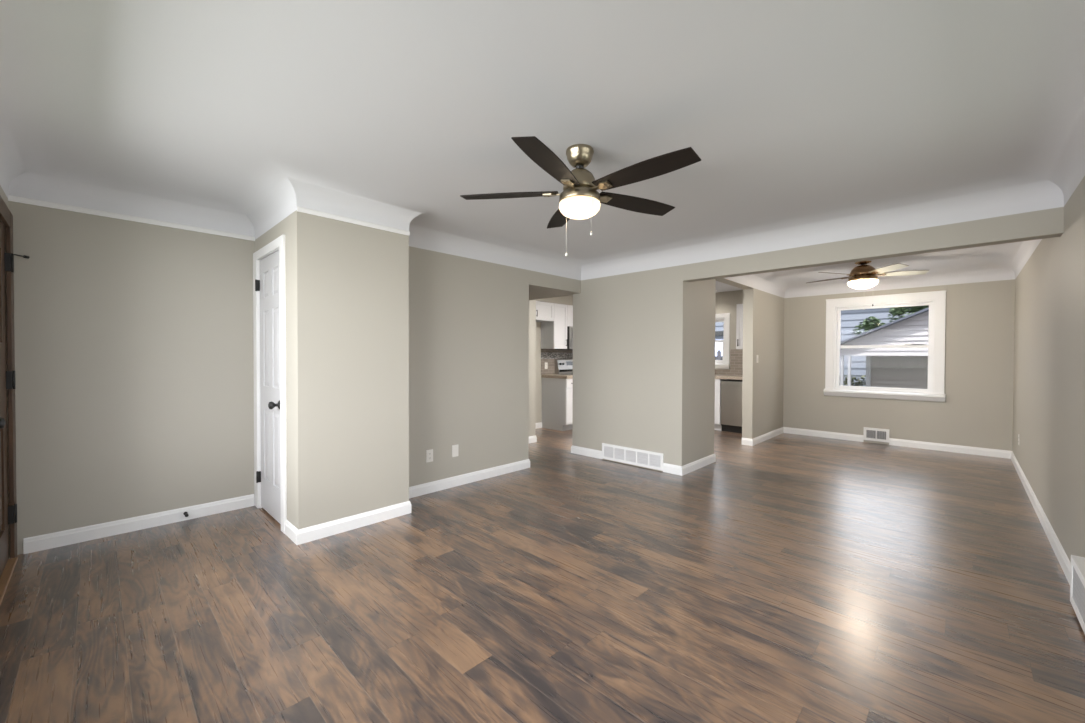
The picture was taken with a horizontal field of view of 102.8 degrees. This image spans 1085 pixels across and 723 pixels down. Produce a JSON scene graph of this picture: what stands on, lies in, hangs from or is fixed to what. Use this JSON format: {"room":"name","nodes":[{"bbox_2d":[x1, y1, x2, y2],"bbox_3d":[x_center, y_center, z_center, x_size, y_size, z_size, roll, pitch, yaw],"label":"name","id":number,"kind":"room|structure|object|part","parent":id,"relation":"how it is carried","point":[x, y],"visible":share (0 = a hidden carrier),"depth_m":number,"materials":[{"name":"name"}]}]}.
{"room":"empty living room","nodes":[
{"label":"empty living room","id":0,"kind":"room"},
{"bbox_2d":[0,185,9,558],"bbox_3d":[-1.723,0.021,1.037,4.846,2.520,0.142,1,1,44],"label":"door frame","id":1,"kind":"structure","parent":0,"point":[2,193],"depth_m":2.69,"materials":[{"name":"brown wood"}]},
{"bbox_2d":[0,195,29,604],"bbox_3d":[-3.041,0.165,2.396,1.057,2.190,0.210,1,1,44],"label":"door","id":2,"kind":"structure","parent":1,"relation":"in","point":[8,513],"depth_m":2.67,"materials":[{"name":"brown wood"}]},
{"bbox_3d":[-2.753,0.314,2.180,0.060,0.060,0.068,1,1,44],"label":"knob","id":3,"kind":"part","parent":2,"relation":"part of","materials":[{"name":"black metal"}]},
{"bbox_3d":[-3.024,0.165,2.413,1.057,2.190,0.020,1,1,44],"label":"casing","id":4,"kind":"part","parent":2,"relation":"part of","materials":[{"name":"brown wood"}]},
{"bbox_2d":[8,201,254,554],"bbox_3d":[-3.009,-0.012,3.292,0.142,2.520,1.586,1,1,44],"label":"wall","id":5,"kind":"structure","parent":0,"point":[134,358],"depth_m":3.16,"materials":[{"name":"beige paint"}]},
{"bbox_2d":[8,195,254,240],"bbox_3d":[-2.938,-1.048,3.240,0.010,0.036,1.342,1,1,44],"label":"trim","id":6,"kind":"structure","parent":5,"relation":"attached to","point":[10,198],"depth_m":3.13,"materials":[{"name":"white wood"}]},
{"bbox_2d":[23,494,253,553],"bbox_3d":[-2.933,1.199,3.278,0.014,0.100,1.278,1,1,44],"label":"baseboard","id":7,"kind":"structure","parent":5,"relation":"attached to","point":[82,534],"depth_m":3.18,"materials":[{"name":"white wood"}]},
{"bbox_2d":[255,210,408,529],"bbox_3d":[-1.415,-0.018,4.133,1.257,2.520,2.042,1,1,44],"label":"wall","id":8,"kind":"structure","parent":0,"point":[347,284],"depth_m":3.19,"materials":[{"name":"beige paint"}]},
{"bbox_2d":[253,235,286,533],"bbox_3d":[-2.160,0.163,3.453,0.852,2.170,0.174,1,1,44],"label":"door","id":9,"kind":"structure","parent":8,"relation":"in","point":[269,280],"depth_m":3.44,"materials":[{"name":"white wood"}]},
{"bbox_3d":[-2.005,0.327,3.237,0.068,0.068,0.078,1,1,44],"label":"knob","id":10,"kind":"part","parent":9,"relation":"part of","materials":[{"name":"black metal"}]},
{"bbox_2d":[297,206,409,235],"bbox_3d":[-1.378,-1.044,3.245,0.010,0.036,0.835,1,1,44],"label":"trim","id":11,"kind":"structure","parent":8,"relation":"attached to","point":[299,209],"depth_m":3.20,"materials":[{"name":"white paint"}]},
{"bbox_2d":[285,459,529,544],"bbox_3d":[-0.967,1.194,4.052,0.501,0.100,2.560,1,1,44],"label":"baseboard","id":12,"kind":"structure","parent":8,"relation":"attached to","point":[323,530],"depth_m":3.44,"materials":[{"name":"white wood"}]},
{"bbox_2d":[409,246,580,486],"bbox_3d":[-1.146,-0.035,5.430,1.989,2.520,2.820,1,1,44],"label":"wall","id":13,"kind":"structure","parent":0,"point":[469,318],"depth_m":4.40,"materials":[{"name":"beige paint"}]},
{"bbox_2d":[426,449,432,462],"bbox_3d":[-1.066,0.892,4.094,0.008,0.117,0.072,1,1,44],"label":"wall outlet","id":14,"kind":"object","parent":13,"relation":"attached to","point":[429,453],"visible":1,"depth_m":4.09,"materials":[{"name":"white plastic"}]},
{"bbox_2d":[452,445,457,456],"bbox_3d":[-0.865,0.887,4.301,0.008,0.117,0.072,1,1,44],"label":"wall outlet","id":15,"kind":"object","parent":13,"relation":"attached to","point":[454,447],"visible":1,"depth_m":4.29,"materials":[{"name":"white plastic"}]},
{"bbox_2d":[529,300,535,435],"bbox_3d":[-0.150,-0.046,6.452,1.715,2.520,0.155,1,1,44],"label":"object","id":16,"kind":"structure","parent":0,"point":[532,303],"depth_m":6.47,"materials":[{"name":"beige paint"}]},
{"bbox_2d":[536,322,541,422],"bbox_3d":[0.334,-0.058,7.522,1.201,2.520,5.356,1,1,44],"label":"wall","id":17,"kind":"structure","parent":0,"point":[538,324],"depth_m":7.77,"materials":[{"name":"beige paint"}]},
{"bbox_2d":[529,422,541,442],"bbox_3d":[-0.116,1.156,7.118,0.862,0.100,1.168,1,1,44],"label":"baseboard","id":18,"kind":"structure","parent":17,"relation":"attached to","point":[532,439],"depth_m":6.51,"materials":[{"name":"white wood"}]},
{"bbox_2d":[536,301,553,321],"bbox_3d":[-0.233,-0.861,7.324,0.356,0.318,0.953,1,1,44],"label":"upper cabinet","id":19,"kind":"object","parent":17,"relation":"attached to","point":[544,310],"visible":0.44,"depth_m":7.42,"materials":[{"name":"grey wood"}]},
{"bbox_2d":[541,303,566,348],"bbox_3d":[0.223,-0.626,7.797,0.356,0.798,0.353,1,1,44],"label":"upper cabinet","id":20,"kind":"object","parent":17,"relation":"attached to","point":[553,333],"visible":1,"depth_m":7.70,"materials":[{"name":"grey wood"}]},
{"bbox_3d":[0.319,-0.625,7.703,0.019,0.794,0.351,1,1,44],"label":"door","id":21,"kind":"part","parent":20,"relation":"part of","materials":[{"name":"white paint"}]},
{"bbox_2d":[541,349,572,374],"bbox_3d":[0.868,-0.004,8.725,0.009,0.467,2.566,1,1,44],"label":"tiled wall","id":22,"kind":"structure","parent":17,"relation":"attached to","point":[547,355],"depth_m":8.00,"materials":[{"name":"grey tile"}]},
{"bbox_2d":[567,305,572,325],"bbox_3d":[0.612,-0.836,8.194,0.356,0.388,0.758,1,1,44],"label":"upper cabinet","id":23,"kind":"object","parent":17,"relation":"attached to","point":[569,307],"visible":0.16,"depth_m":7.88,"materials":[{"name":"grey wood"}]},
{"bbox_2d":[555,326,572,349],"bbox_3d":[0.638,-0.430,8.173,0.433,0.417,0.756,1,1,44],"label":"microwave","id":24,"kind":"object","parent":23,"relation":"attached to","point":[569,328],"visible":0.08,"depth_m":7.81,"materials":[{"name":"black metal"}]},
{"bbox_3d":[0.685,-0.428,7.983,0.030,0.410,0.546,1,1,44],"label":"door","id":25,"kind":"part","parent":24,"relation":"part of","materials":[{"name":"silver metal"}]},
{"bbox_2d":[0,0,1084,297],"bbox_3d":[0.426,-1.240,4.320,7.765,0.391,10.382,1,1,44],"label":"ceiling","id":26,"kind":"structure","parent":0,"point":[808,122],"depth_m":2.18,"materials":[{"name":"white paint"}]},
{"bbox_2d":[460,136,700,256],"bbox_3d":[0.253,-0.932,2.501,1.311,0.600,1.373,1,1,44],"label":"ceiling fan","id":27,"kind":"object","parent":26,"relation":"hanging from","point":[580,186],"visible":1,"depth_m":2.44,"materials":[{"name":"brown wood"}]},
{"bbox_3d":[-0.193,-0.992,2.586,0.578,0.032,0.148,0,1,8],"label":"blade","id":28,"kind":"part","parent":27,"relation":"part of","materials":[{"name":"brown wood"}]},
{"bbox_3d":[0.039,-0.986,2.159,0.148,0.032,0.578,1,1,26],"label":"blade","id":29,"kind":"part","parent":27,"relation":"part of","materials":[{"name":"brown wood"}]},
{"bbox_3d":[0.142,-0.996,2.939,0.148,0.032,0.578,0,1,-10],"label":"blade","id":30,"kind":"part","parent":27,"relation":"part of","materials":[{"name":"brown wood"}]},
{"bbox_3d":[0.581,-0.992,2.730,0.578,0.032,0.148,0,1,-28],"label":"blade","id":31,"kind":"part","parent":27,"relation":"part of","materials":[{"name":"brown wood"}]},
{"bbox_3d":[0.517,-0.985,2.247,0.578,0.032,0.148,1,1,44],"label":"blade","id":32,"kind":"part","parent":27,"relation":"part of","materials":[{"name":"brown wood"}]},
{"bbox_2d":[807,261,928,309],"bbox_3d":[4.077,-0.954,5.532,1.274,0.615,1.253,1,1,44],"label":"ceiling fan","id":33,"kind":"object","parent":26,"relation":"hanging from","point":[863,273],"visible":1,"depth_m":5.38,"materials":[{"name":"orange metal"}]},
{"bbox_3d":[3.840,-1.098,5.836,0.142,0.038,0.495,0,1,-34],"label":"blade","id":34,"kind":"part","parent":33,"relation":"part of","materials":[{"name":"brown wood"}]},
{"bbox_3d":[4.051,-1.088,5.090,0.142,0.038,0.495,0,1,2],"label":"blade","id":35,"kind":"part","parent":33,"relation":"part of","materials":[{"name":"brown wood"}]},
{"bbox_3d":[4.449,-1.090,5.357,0.495,0.038,0.142,0,1,20],"label":"blade","id":36,"kind":"part","parent":33,"relation":"part of","materials":[{"name":"brown wood"}]},
{"bbox_2d":[0,428,1084,722],"bbox_3d":[0.589,1.298,4.816,7.365,0.120,9.182,1,1,44],"label":"floor","id":37,"kind":"structure","parent":0,"point":[784,577],"depth_m":2.26,"materials":[{"name":"laminate"}]},
{"bbox_2d":[542,378,572,430],"bbox_3d":[0.324,0.746,7.729,0.626,0.905,0.327,1,1,44],"label":"base cabinet","id":38,"kind":"object","parent":37,"relation":"on","point":[557,393],"visible":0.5,"depth_m":7.57,"materials":[{"name":"grey wood"}]},
{"bbox_2d":[541,374,572,378],"bbox_3d":[0.316,0.266,7.723,0.612,0.051,0.339,1,1,44],"label":"countertop","id":39,"kind":"structure","parent":38,"relation":"on","point":[560,376],"depth_m":7.56,"materials":[{"name":"beige stone"}]},
{"bbox_3d":[0.518,0.380,7.536,0.019,0.151,0.323,1,1,44],"label":"drawer","id":40,"kind":"part","parent":38,"relation":"part of","materials":[{"name":"white paint"}]},
{"bbox_3d":[0.517,0.774,7.541,0.019,0.621,0.323,1,1,44],"label":"door","id":41,"kind":"part","parent":38,"relation":"part of","materials":[{"name":"white paint"}]},
{"bbox_2d":[555,359,572,374],"bbox_3d":[0.727,0.568,8.097,0.669,1.215,0.758,1,1,44],"label":"range","id":42,"kind":"object","parent":37,"relation":"on","point":[562,366],"visible":0.2,"depth_m":8.11,"materials":[{"name":"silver metal"}]},
{"bbox_2d":[714,379,728,429],"bbox_3d":[2.621,0.745,8.361,1.848,0.905,0.651,1,1,44],"label":"base cabinet","id":43,"kind":"object","parent":37,"relation":"on","point":[717,424],"visible":0.2,"depth_m":7.54,"materials":[{"name":"white paint"}]},
{"bbox_3d":[2.918,0.784,7.680,0.465,0.611,0.019,1,1,44],"label":"door","id":44,"kind":"part","parent":43,"relation":"part of","materials":[{"name":"white paint"}]},
{"bbox_3d":[2.919,0.389,7.675,0.465,0.161,0.019,1,1,44],"label":"drawer","id":45,"kind":"part","parent":43,"relation":"part of","materials":[{"name":"white paint"}]},
{"bbox_2d":[715,374,741,379],"bbox_3d":[2.373,0.268,8.040,3.123,0.051,1.450,1,1,44],"label":"countertop","id":46,"kind":"structure","parent":43,"relation":"on","point":[717,376],"depth_m":7.44,"materials":[{"name":"beige stone"}]},
{"bbox_2d":[721,379,741,432],"bbox_3d":[3.490,0.768,7.488,0.600,0.885,0.678,1,1,44],"label":"dishwasher","id":47,"kind":"object","parent":37,"relation":"on","point":[731,390],"visible":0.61,"depth_m":7.37,"materials":[{"name":"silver metal"}]},
{"bbox_3d":[3.278,0.385,7.265,0.502,0.027,0.068,1,1,44],"label":"handle","id":48,"kind":"part","parent":47,"relation":"part of","materials":[{"name":"silver metal"}]},
{"bbox_2d":[536,295,572,305],"bbox_3d":[0.644,-1.180,8.248,0.325,0.295,3.545,1,1,44],"label":"wall","id":49,"kind":"structure","parent":0,"point":[567,300],"depth_m":7.70,"materials":[{"name":"beige paint"}]},
{"bbox_2d":[572,265,783,470],"bbox_3d":[2.255,-0.041,6.580,1.556,2.520,3.710,1,1,44],"label":"wall","id":50,"kind":"structure","parent":0,"point":[644,341],"depth_m":5.22,"materials":[{"name":"beige paint"}]},
{"bbox_2d":[571,445,602,458],"bbox_3d":[0.620,1.177,5.684,0.514,0.100,0.156,1,1,44],"label":"baseboard","id":51,"kind":"structure","parent":50,"relation":"attached to","point":[574,449],"depth_m":5.62,"materials":[{"name":"white wood"}]},
{"bbox_2d":[602,443,663,470],"bbox_3d":[1.053,1.127,5.158,0.840,0.193,0.022,1,1,44],"label":"air vent","id":52,"kind":"object","parent":51,"relation":"in","point":[643,458],"visible":1,"depth_m":5.13,"materials":[{"name":"white metal"}]},
{"bbox_2d":[604,446,612,457],"bbox_3d":[0.825,1.123,5.382,0.140,0.133,0.016,1,1,44],"label":"grille","id":53,"kind":"object","parent":52,"relation":"attached to","point":[608,450],"depth_m":5.38,"materials":[{"name":"grey metal"}]},
{"bbox_2d":[615,448,623,459],"bbox_3d":[0.940,1.125,5.271,0.140,0.133,0.016,1,1,44],"label":"grille","id":54,"kind":"object","parent":52,"relation":"attached to","point":[619,452],"depth_m":5.27,"materials":[{"name":"grey metal"}]},
{"bbox_2d":[626,450,635,462],"bbox_3d":[1.055,1.126,5.159,0.140,0.133,0.016,1,1,44],"label":"grille","id":55,"kind":"object","parent":52,"relation":"attached to","point":[630,454],"depth_m":5.15,"materials":[{"name":"grey metal"}]},
{"bbox_2d":[637,452,647,464],"bbox_3d":[1.170,1.128,5.048,0.140,0.133,0.016,1,1,44],"label":"grille","id":56,"kind":"object","parent":52,"relation":"attached to","point":[642,457],"depth_m":5.04,"materials":[{"name":"grey metal"}]},
{"bbox_2d":[649,454,659,467],"bbox_3d":[1.284,1.130,4.936,0.140,0.133,0.016,1,1,44],"label":"grille","id":57,"kind":"object","parent":52,"relation":"attached to","point":[654,459],"depth_m":4.93,"materials":[{"name":"grey metal"}]},
{"bbox_2d":[663,454,715,475],"bbox_3d":[1.745,1.188,5.103,0.230,0.100,0.891,1,1,44],"label":"baseboard","id":58,"kind":"structure","parent":50,"relation":"attached to","point":[668,468],"depth_m":4.85,"materials":[{"name":"white wood"}]},
{"bbox_2d":[742,427,783,445],"bbox_3d":[3.525,1.169,6.882,0.156,0.100,1.526,1,1,44],"label":"baseboard","id":59,"kind":"structure","parent":50,"relation":"attached to","point":[745,441],"depth_m":6.59,"materials":[{"name":"white wood"}]},
{"bbox_2d":[715,279,1014,450],"bbox_3d":[3.939,-0.050,7.641,6.207,2.520,0.160,1,1,44],"label":"wall","id":60,"kind":"structure","parent":0,"point":[977,408],"depth_m":5.97,"materials":[{"name":"beige paint"}]},
{"bbox_2d":[715,313,729,368],"bbox_3d":[3.099,-0.381,8.402,1.104,1.038,0.235,1,1,44],"label":"window","id":61,"kind":"structure","parent":60,"relation":"in","point":[723,317],"depth_m":8.03,"materials":[{"name":"white wood"}]},
{"bbox_3d":[3.132,-0.580,8.434,0.870,0.425,0.030,1,1,44],"label":"sash","id":62,"kind":"part","parent":61,"relation":"part of","materials":[{"name":"white plastic"}]},
{"bbox_3d":[3.108,-0.199,8.415,0.870,0.421,0.030,1,1,44],"label":"sash","id":63,"kind":"part","parent":61,"relation":"part of","materials":[{"name":"white plastic"}]},
{"bbox_3d":[3.042,0.082,8.351,1.104,0.112,0.075,1,1,44],"label":"sill","id":64,"kind":"part","parent":61,"relation":"part of","materials":[{"name":"white wood"}]},
{"bbox_2d":[715,349,742,374],"bbox_3d":[2.882,0.004,8.552,3.119,0.467,0.009,1,1,44],"label":"tiled wall","id":65,"kind":"structure","parent":60,"relation":"attached to","point":[736,355],"depth_m":7.93,"materials":[{"name":"beige tile"}]},
{"bbox_2d":[736,304,742,348],"bbox_3d":[3.688,-0.609,7.516,0.528,0.789,0.356,1,1,44],"label":"upper cabinet","id":66,"kind":"object","parent":60,"relation":"attached to","point":[739,308],"visible":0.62,"depth_m":7.56,"materials":[{"name":"grey wood"}]},
{"bbox_2d":[783,427,863,441],"bbox_3d":[4.496,1.170,6.992,1.113,0.100,0.014,1,1,44],"label":"baseboard","id":67,"kind":"structure","parent":60,"relation":"attached to","point":[852,437],"depth_m":6.95,"materials":[{"name":"white wood"}]},
{"bbox_2d":[863,427,888,442],"bbox_3d":[5.003,1.098,6.493,0.308,0.191,0.022,1,1,44],"label":"air vent","id":68,"kind":"object","parent":60,"relation":"in","point":[872,434],"visible":1,"depth_m":6.49,"materials":[{"name":"white metal"}]},
{"bbox_2d":[866,430,875,438],"bbox_3d":[4.961,1.097,6.538,0.112,0.119,0.015,1,1,44],"label":"grille","id":69,"kind":"object","parent":68,"relation":"attached to","point":[870,434],"depth_m":6.54,"materials":[{"name":"grey metal"}]},
{"bbox_2d":[877,431,885,439],"bbox_3d":[5.050,1.099,6.451,0.112,0.119,0.015,1,1,44],"label":"grille","id":70,"kind":"object","parent":68,"relation":"attached to","point":[881,435],"depth_m":6.45,"materials":[{"name":"grey metal"}]},
{"bbox_2d":[823,290,945,401],"bbox_3d":[5.074,-0.215,6.485,1.424,1.538,0.235,1,1,44],"label":"window","id":71,"kind":"structure","parent":60,"relation":"in","point":[936,300],"depth_m":6.35,"materials":[{"name":"white wood"}]},
{"bbox_3d":[5.084,0.091,6.499,1.130,0.673,0.030,1,1,44],"label":"sash","id":72,"kind":"part","parent":71,"relation":"part of","materials":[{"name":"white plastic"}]},
{"bbox_3d":[5.017,0.498,6.437,1.424,0.112,0.075,1,1,44],"label":"sill","id":73,"kind":"part","parent":71,"relation":"part of","materials":[{"name":"white wood"}]},
{"bbox_3d":[5.109,-0.525,6.514,1.130,0.643,0.030,1,1,44],"label":"sash","id":74,"kind":"part","parent":71,"relation":"part of","materials":[{"name":"white plastic"}]},
{"bbox_2d":[889,438,1011,458],"bbox_3d":[5.559,1.187,5.960,1.233,0.100,0.014,1,1,44],"label":"baseboard","id":75,"kind":"structure","parent":60,"relation":"attached to","point":[896,442],"depth_m":5.92,"materials":[{"name":"white wood"}]},
{"bbox_2d":[683,207,1063,281],"bbox_3d":[2.556,-1.062,3.781,2.754,0.402,0.130,1,1,44],"label":"beam","id":76,"kind":"structure","parent":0,"point":[1048,223],"depth_m":3.45,"materials":[{"name":"beige paint"}]},
{"bbox_2d":[1012,176,1084,561],"bbox_3d":[3.093,0.017,2.418,0.140,2.520,8.834,1,1,44],"label":"wall","id":77,"kind":"structure","parent":0,"point":[1049,384],"depth_m":2.99,"materials":[{"name":"beige paint"}]},
{"bbox_2d":[1011,451,1070,584],"bbox_3d":[4.408,1.211,3.901,0.014,0.100,4.571,1,1,44],"label":"baseboard","id":78,"kind":"structure","parent":77,"relation":"attached to","point":[1062,557],"depth_m":3.20,"materials":[{"name":"white wood"}]},
{"bbox_2d":[1070,555,1084,633],"bbox_3d":[2.578,1.138,2.042,0.050,0.245,0.605,1,1,44],"label":"air vent","id":79,"kind":"object","parent":77,"relation":"in","point":[1077,570],"visible":1,"depth_m":2.15,"materials":[{"name":"white metal"}]},
{"bbox_2d":[1072,567,1084,623],"bbox_3d":[2.580,1.138,2.040,0.044,0.169,0.529,1,1,44],"label":"grille","id":80,"kind":"object","parent":79,"relation":"attached to","point":[1078,586],"depth_m":2.13,"materials":[{"name":"grey metal"}]},
{"label":"outside","id":81,"kind":"structure","parent":0,"visible":0},
{"bbox_3d":[10.343,1.594,17.853,70.000,0.100,80.000,1,1,44],"label":"ground","id":82,"kind":"structure","parent":81,"visible":0},
{"bbox_2d":[715,350,722,359],"bbox_3d":[4.223,0.629,12.683,5.600,1.930,0.070,1,1,44],"label":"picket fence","id":83,"kind":"object","parent":82,"relation":"on","point":[718,351],"visible":0.02,"depth_m":11.98,"materials":[{"name":"grey wood"}]},
{"bbox_2d":[715,342,722,358],"bbox_3d":[6.695,0.371,16.086,4.000,2.370,2.600,1,1,44],"label":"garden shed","id":84,"kind":"object","parent":82,"relation":"on","point":[718,345],"visible":0.12,"depth_m":15.47,"materials":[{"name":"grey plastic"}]},
{"bbox_2d":[715,306,911,385],"bbox_3d":[9.484,-0.882,21.450,14.500,4.750,4.600,1,1,44],"label":"house","id":85,"kind":"structure","parent":82,"relation":"on","point":[850,319],"depth_m":16.37,"materials":[{"name":"grey"}]},
{"bbox_2d":[715,331,722,335],"bbox_3d":[8.065,-1.290,19.910,0.500,0.200,0.120,1,1,44],"label":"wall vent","id":86,"kind":"object","parent":85,"relation":"attached to","point":[717,333],"depth_m":19.82,"materials":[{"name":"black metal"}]},
{"bbox_2d":[844,375,865,385],"bbox_3d":[10.032,0.974,14.528,2.467,1.138,0.843,1,1,44],"label":"hedge","id":87,"kind":"object","parent":82,"relation":"on","point":[859,383],"visible":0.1,"depth_m":14.14,"materials":[{"name":"green plant"}]},
{"bbox_2d":[853,316,885,334],"bbox_3d":[10.946,0.040,14.436,1.225,3.101,0.863,1,1,44],"label":"tree","id":88,"kind":"object","parent":82,"relation":"on","point":[868,325],"visible":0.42,"depth_m":14.34,"materials":[{"name":"green plant"}]},
{"bbox_2d":[840,307,928,388],"bbox_3d":[11.578,-0.306,9.189,8.600,3.934,3.880,1,1,44],"label":"garage","id":89,"kind":"structure","parent":82,"relation":"on","point":[885,367],"depth_m":10.48,"materials":[{"name":"grey plastic"}]},
{"bbox_3d":[7.495,0.741,10.844,0.060,1.775,0.070,1,1,44],"label":"post","id":90,"kind":"part","parent":89,"relation":"part of","materials":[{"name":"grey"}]},
{"bbox_3d":[7.603,0.742,10.740,0.060,1.775,0.070,1,1,44],"label":"post","id":91,"kind":"part","parent":89,"relation":"part of","materials":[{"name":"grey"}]},
{"bbox_3d":[8.417,0.741,11.190,0.100,1.770,0.090,1,1,44],"label":"corner trim","id":92,"kind":"part","parent":89,"relation":"part of","materials":[{"name":"grey"}]},
{"bbox_2d":[888,305,928,321],"bbox_3d":[11.888,-0.238,13.954,1.311,3.675,0.891,1,1,44],"label":"tree","id":93,"kind":"object","parent":82,"relation":"on","point":[899,311],"visible":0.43,"depth_m":13.97,"materials":[{"name":"green plant"}]}
]}

